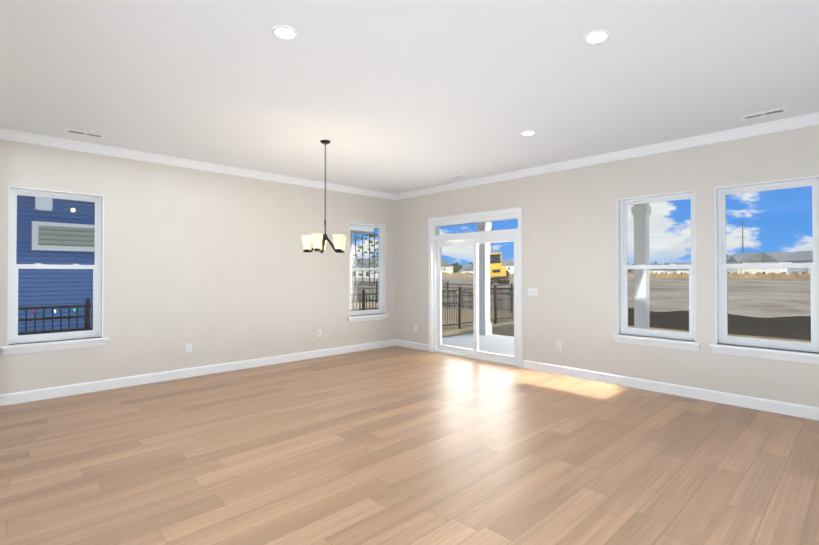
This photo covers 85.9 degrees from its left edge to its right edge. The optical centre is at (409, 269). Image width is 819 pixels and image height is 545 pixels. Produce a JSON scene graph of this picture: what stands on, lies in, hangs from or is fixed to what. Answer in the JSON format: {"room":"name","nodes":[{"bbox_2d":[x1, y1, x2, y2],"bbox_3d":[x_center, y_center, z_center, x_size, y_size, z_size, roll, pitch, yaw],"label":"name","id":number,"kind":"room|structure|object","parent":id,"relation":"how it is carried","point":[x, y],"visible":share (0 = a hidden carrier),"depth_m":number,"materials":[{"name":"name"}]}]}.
{"room":"empty living room","nodes":[
{"label":"empty living room","id":0,"kind":"room"},
{"bbox_2d":[0,139,395,393],"bbox_3d":[-2.502,-0.006,6.895,6.315,3.050,0.150,0,-1,-44],"label":"wall","id":1,"kind":"structure","parent":0,"point":[213,268],"depth_m":6.28,"materials":[{"name":"beige paint"}]},
{"bbox_2d":[1,186,108,355],"bbox_3d":[-4.191,0.012,5.246,0.995,1.883,0.210,0,-1,-44],"label":"window","id":2,"kind":"structure","parent":1,"relation":"in","point":[95,337],"depth_m":5.22,"materials":[{"name":"white paint"}]},
{"bbox_2d":[186,343,191,352],"bbox_3d":[-3.105,1.103,6.196,0.076,0.124,0.009,0,-1,-44],"label":"electrical outlet","id":3,"kind":"object","parent":1,"relation":"attached to","point":[188,347],"visible":1,"depth_m":6.20,"materials":[{"name":"white plastic"}]},
{"bbox_2d":[0,339,395,405],"bbox_3d":[-2.444,1.456,6.823,6.015,0.125,0.016,0,-1,-44],"label":"baseboard","id":4,"kind":"structure","parent":1,"relation":"attached to","point":[66,390],"depth_m":6.00,"materials":[{"name":"white paint"}]},
{"bbox_2d":[0,128,395,199],"bbox_3d":[-2.420,-1.479,6.832,5.850,0.105,0.072,0,-1,-44],"label":"crown molding","id":5,"kind":"structure","parent":1,"relation":"attached to","point":[5,134],"depth_m":6.00,"materials":[{"name":"white paint"}]},
{"bbox_2d":[347,221,389,322],"bbox_3d":[-0.825,0.039,8.476,0.995,1.883,0.210,0,-1,-44],"label":"window","id":6,"kind":"structure","parent":1,"relation":"in","point":[381,269],"depth_m":8.68,"materials":[{"name":"white paint"}]},
{"bbox_2d":[0,346,818,544],"bbox_3d":[-0.883,1.538,1.956,10.800,0.120,9.500,0,-1,-44],"label":"floor","id":7,"kind":"structure","parent":0,"point":[395,445],"depth_m":3.40,"materials":[{"name":"brown wood"}]},
{"bbox_2d":[0,0,818,193],"bbox_3d":[-0.883,-1.661,1.983,10.800,0.180,9.500,0,-1,-44],"label":"ceiling","id":8,"kind":"structure","parent":0,"point":[394,96],"depth_m":3.59,"materials":[{"name":"white paint"}]},
{"bbox_2d":[65,128,105,138],"bbox_3d":[-3.685,-1.543,5.003,0.360,0.008,0.155,0,-1,-44],"label":"ceiling vent","id":9,"kind":"object","parent":8,"relation":"in","point":[83,133],"visible":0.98,"depth_m":4.99,"materials":[{"name":"white metal"}]},
{"bbox_2d":[271,25,298,39],"bbox_3d":[-0.821,-1.559,2.900,0.176,0.010,0.176,0,-1,-44],"label":"recessed light","id":10,"kind":"object","parent":8,"relation":"in","point":[284,32],"visible":1,"depth_m":2.89,"materials":[{"name":"white paint"}]},
{"bbox_2d":[302,140,346,252],"bbox_3d":[-1.002,-0.876,5.294,0.529,1.337,0.542,0,-1,-44],"label":"chandelier","id":11,"kind":"object","parent":8,"relation":"hanging from","point":[318,241],"visible":1,"depth_m":5.21,"materials":[{"name":"white glass"}]},
{"bbox_2d":[447,174,469,178],"bbox_3d":[0.809,-1.524,7.223,0.155,0.008,0.360,0,-1,-44],"label":"ceiling vent","id":12,"kind":"object","parent":8,"relation":"in","point":[459,176],"visible":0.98,"depth_m":7.20,"materials":[{"name":"white metal"}]},
{"bbox_2d":[520,130,535,135],"bbox_3d":[1.343,-1.542,4.977,0.176,0.010,0.176,0,-1,-44],"label":"recessed light","id":13,"kind":"object","parent":8,"relation":"in","point":[528,133],"visible":0.96,"depth_m":4.97,"materials":[{"name":"white paint"}]},
{"bbox_2d":[583,30,610,43],"bbox_3d":[1.259,-1.558,2.956,0.176,0.010,0.176,0,-1,-44],"label":"recessed light","id":14,"kind":"object","parent":8,"relation":"in","point":[597,37],"visible":1,"depth_m":2.95,"materials":[{"name":"white paint"}]},
{"bbox_2d":[740,107,787,120],"bbox_3d":[3.530,-1.548,4.388,0.155,0.008,0.360,0,-1,-44],"label":"ceiling vent","id":15,"kind":"object","parent":8,"relation":"in","point":[764,114],"visible":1,"depth_m":4.38,"materials":[{"name":"white metal"}]},
{"bbox_2d":[396,125,818,407],"bbox_3d":[3.011,-0.017,5.602,0.150,3.050,9.350,0,-1,-44],"label":"wall","id":16,"kind":"structure","parent":0,"point":[569,230],"depth_m":5.92,"materials":[{"name":"beige paint"}]},
{"bbox_2d":[396,339,428,350],"bbox_3d":[0.046,1.470,8.560,0.016,0.125,0.898,0,-1,-44],"label":"baseboard","id":17,"kind":"structure","parent":16,"relation":"attached to","point":[425,347],"depth_m":8.53,"materials":[{"name":"white paint"}]},
{"bbox_2d":[428,207,522,367],"bbox_3d":[1.110,0.282,7.569,0.186,2.486,1.987,0,-1,-44],"label":"sliding door","id":18,"kind":"structure","parent":16,"relation":"in","point":[436,241],"depth_m":7.54,"materials":[{"name":"white paint"}]},
{"bbox_2d":[528,288,537,295],"bbox_3d":[1.867,0.337,6.671,0.016,0.116,0.166,0,-1,-44],"label":"switch plate","id":19,"kind":"object","parent":16,"relation":"attached to","point":[532,291],"visible":1,"depth_m":6.66,"materials":[{"name":"white plastic"}]},
{"bbox_2d":[556,341,561,350],"bbox_3d":[2.161,1.105,6.364,0.009,0.124,0.076,0,-1,-44],"label":"electrical outlet","id":20,"kind":"object","parent":16,"relation":"attached to","point":[558,345],"visible":1,"depth_m":6.36,"materials":[{"name":"white plastic"}]},
{"bbox_2d":[396,112,818,199],"bbox_3d":[2.879,-1.489,5.592,0.072,0.105,9.200,0,-1,-44],"label":"crown molding","id":21,"kind":"structure","parent":16,"relation":"attached to","point":[806,120],"depth_m":5.53,"materials":[{"name":"white paint"}]},
{"bbox_2d":[612,190,700,351],"bbox_3d":[3.078,0.014,5.503,0.210,1.883,0.995,0,-1,-44],"label":"window","id":22,"kind":"structure","parent":16,"relation":"in","point":[625,333],"depth_m":5.56,"materials":[{"name":"white paint"}]},
{"bbox_2d":[523,360,818,420],"bbox_3d":[3.920,1.437,4.524,0.016,0.125,6.253,0,-1,-44],"label":"baseboard","id":23,"kind":"structure","parent":16,"relation":"attached to","point":[792,409],"depth_m":5.19,"materials":[{"name":"white paint"}]},
{"bbox_2d":[709,176,818,364],"bbox_3d":[3.826,0.008,4.724,0.210,1.883,0.995,0,-1,-44],"label":"window","id":24,"kind":"structure","parent":16,"relation":"in","point":[770,351],"depth_m":4.75,"materials":[{"name":"white paint"}]},
{"label":"outside","id":25,"kind":"structure","parent":0,"visible":0},
{"bbox_2d":[442,334,513,355],"bbox_3d":[2.171,1.758,8.593,2.800,0.390,4.150,0,-1,-44],"label":"porch","id":26,"kind":"object","parent":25,"point":[467,340],"depth_m":9.47,"materials":[{"name":"concrete"}]},
{"bbox_2d":[477,222,491,334],"bbox_3d":[1.830,0.166,10.767,0.260,2.830,0.260,0,-1,-44],"label":"porch column","id":27,"kind":"structure","parent":26,"relation":"on","point":[484,259],"depth_m":10.69,"materials":[{"name":"white paint"}]},
{"bbox_2d":[631,203,650,328],"bbox_3d":[4.316,0.145,8.177,0.260,2.830,0.260,0,-1,-44],"label":"porch column","id":28,"kind":"structure","parent":26,"relation":"on","point":[639,294],"depth_m":8.11,"materials":[{"name":"white paint"}]},
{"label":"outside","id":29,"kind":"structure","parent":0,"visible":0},
{"bbox_2d":[353,277,810,317],"bbox_3d":[135.262,3.735,249.873,510.700,0.921,680.000,0,-1,-44],"label":"field","id":30,"kind":"structure","parent":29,"point":[794,299],"depth_m":29.56,"materials":[{"name":"beige soil"}]},
{"bbox_2d":[353,228,378,285],"bbox_3d":[-1.408,-10.249,92.147,64.163,25.383,51.456,0,-1,-44],"label":"pine trees","id":31,"kind":"object","parent":30,"relation":"on","point":[369,249],"depth_m":58.27,"materials":[{"name":"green plant"}]},
{"bbox_2d":[490,252,509,284],"bbox_3d":[8.624,-0.033,45.027,3.042,3.345,5.600,0,0,3],"label":"bulldozer","id":32,"kind":"object","parent":30,"relation":"on","point":[495,278],"depth_m":43.11,"materials":[{"name":"yellow paint"}]},
{"bbox_2d":[452,261,690,273],"bbox_3d":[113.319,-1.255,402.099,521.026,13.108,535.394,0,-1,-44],"label":"tree","id":33,"kind":"object","parent":30,"relation":"on","point":[456,265],"depth_m":405.41,"materials":[{"name":"green plant"}]},
{"bbox_2d":[356,220,805,252],"bbox_3d":[99.028,-10.071,211.851,352.632,27.000,3.315,0,0,4],"label":"utility poles","id":34,"kind":"object","parent":30,"relation":"on","point":[685,231],"depth_m":208.02,"materials":[{"name":"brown wood"}]},
{"bbox_2d":[353,251,812,277],"bbox_3d":[32.066,-1.009,287.046,278.868,10.118,376.721,0,-1,-44],"label":"houses","id":35,"kind":"structure","parent":30,"relation":"on","point":[737,258],"depth_m":160.46,"materials":[{"name":"white"}]},
{"bbox_2d":[442,271,810,278],"bbox_3d":[24.352,2.074,171.782,62.553,2.650,216.994,0,-1,-44],"label":"strip","id":36,"kind":"object","parent":30,"relation":"on","point":[686,275],"depth_m":135.88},
{"bbox_2d":[354,302,810,342],"bbox_3d":[-4.430,1.758,-8.936,49.300,0.300,140.000,0,-1,-44],"label":"lawn","id":37,"kind":"structure","parent":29,"point":[504,330],"depth_m":13.63,"materials":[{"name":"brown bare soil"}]},
{"bbox_2d":[16,195,373,334],"bbox_3d":[-12.298,-1.492,10.395,19.580,6.520,12.150,0,-1,-44],"label":"neighbouring house","id":38,"kind":"structure","parent":37,"relation":"on","point":[51,259],"depth_m":8.15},
{"bbox_2d":[18,280,513,334],"bbox_3d":[-6.662,1.170,15.194,20.192,1.275,14.162,0,-1,-44],"label":"fence","id":39,"kind":"object","parent":37,"relation":"on","point":[88,305],"depth_m":12.94,"materials":[{"name":"black metal"}]},
{"bbox_2d":[628,308,810,340],"bbox_3d":[17.318,1.294,3.293,0.204,0.870,35.520,0,-1,-44],"label":"fence","id":40,"kind":"object","parent":37,"relation":"on","point":[740,327],"depth_m":11.80,"materials":[{"name":"fabric"}]}
]}

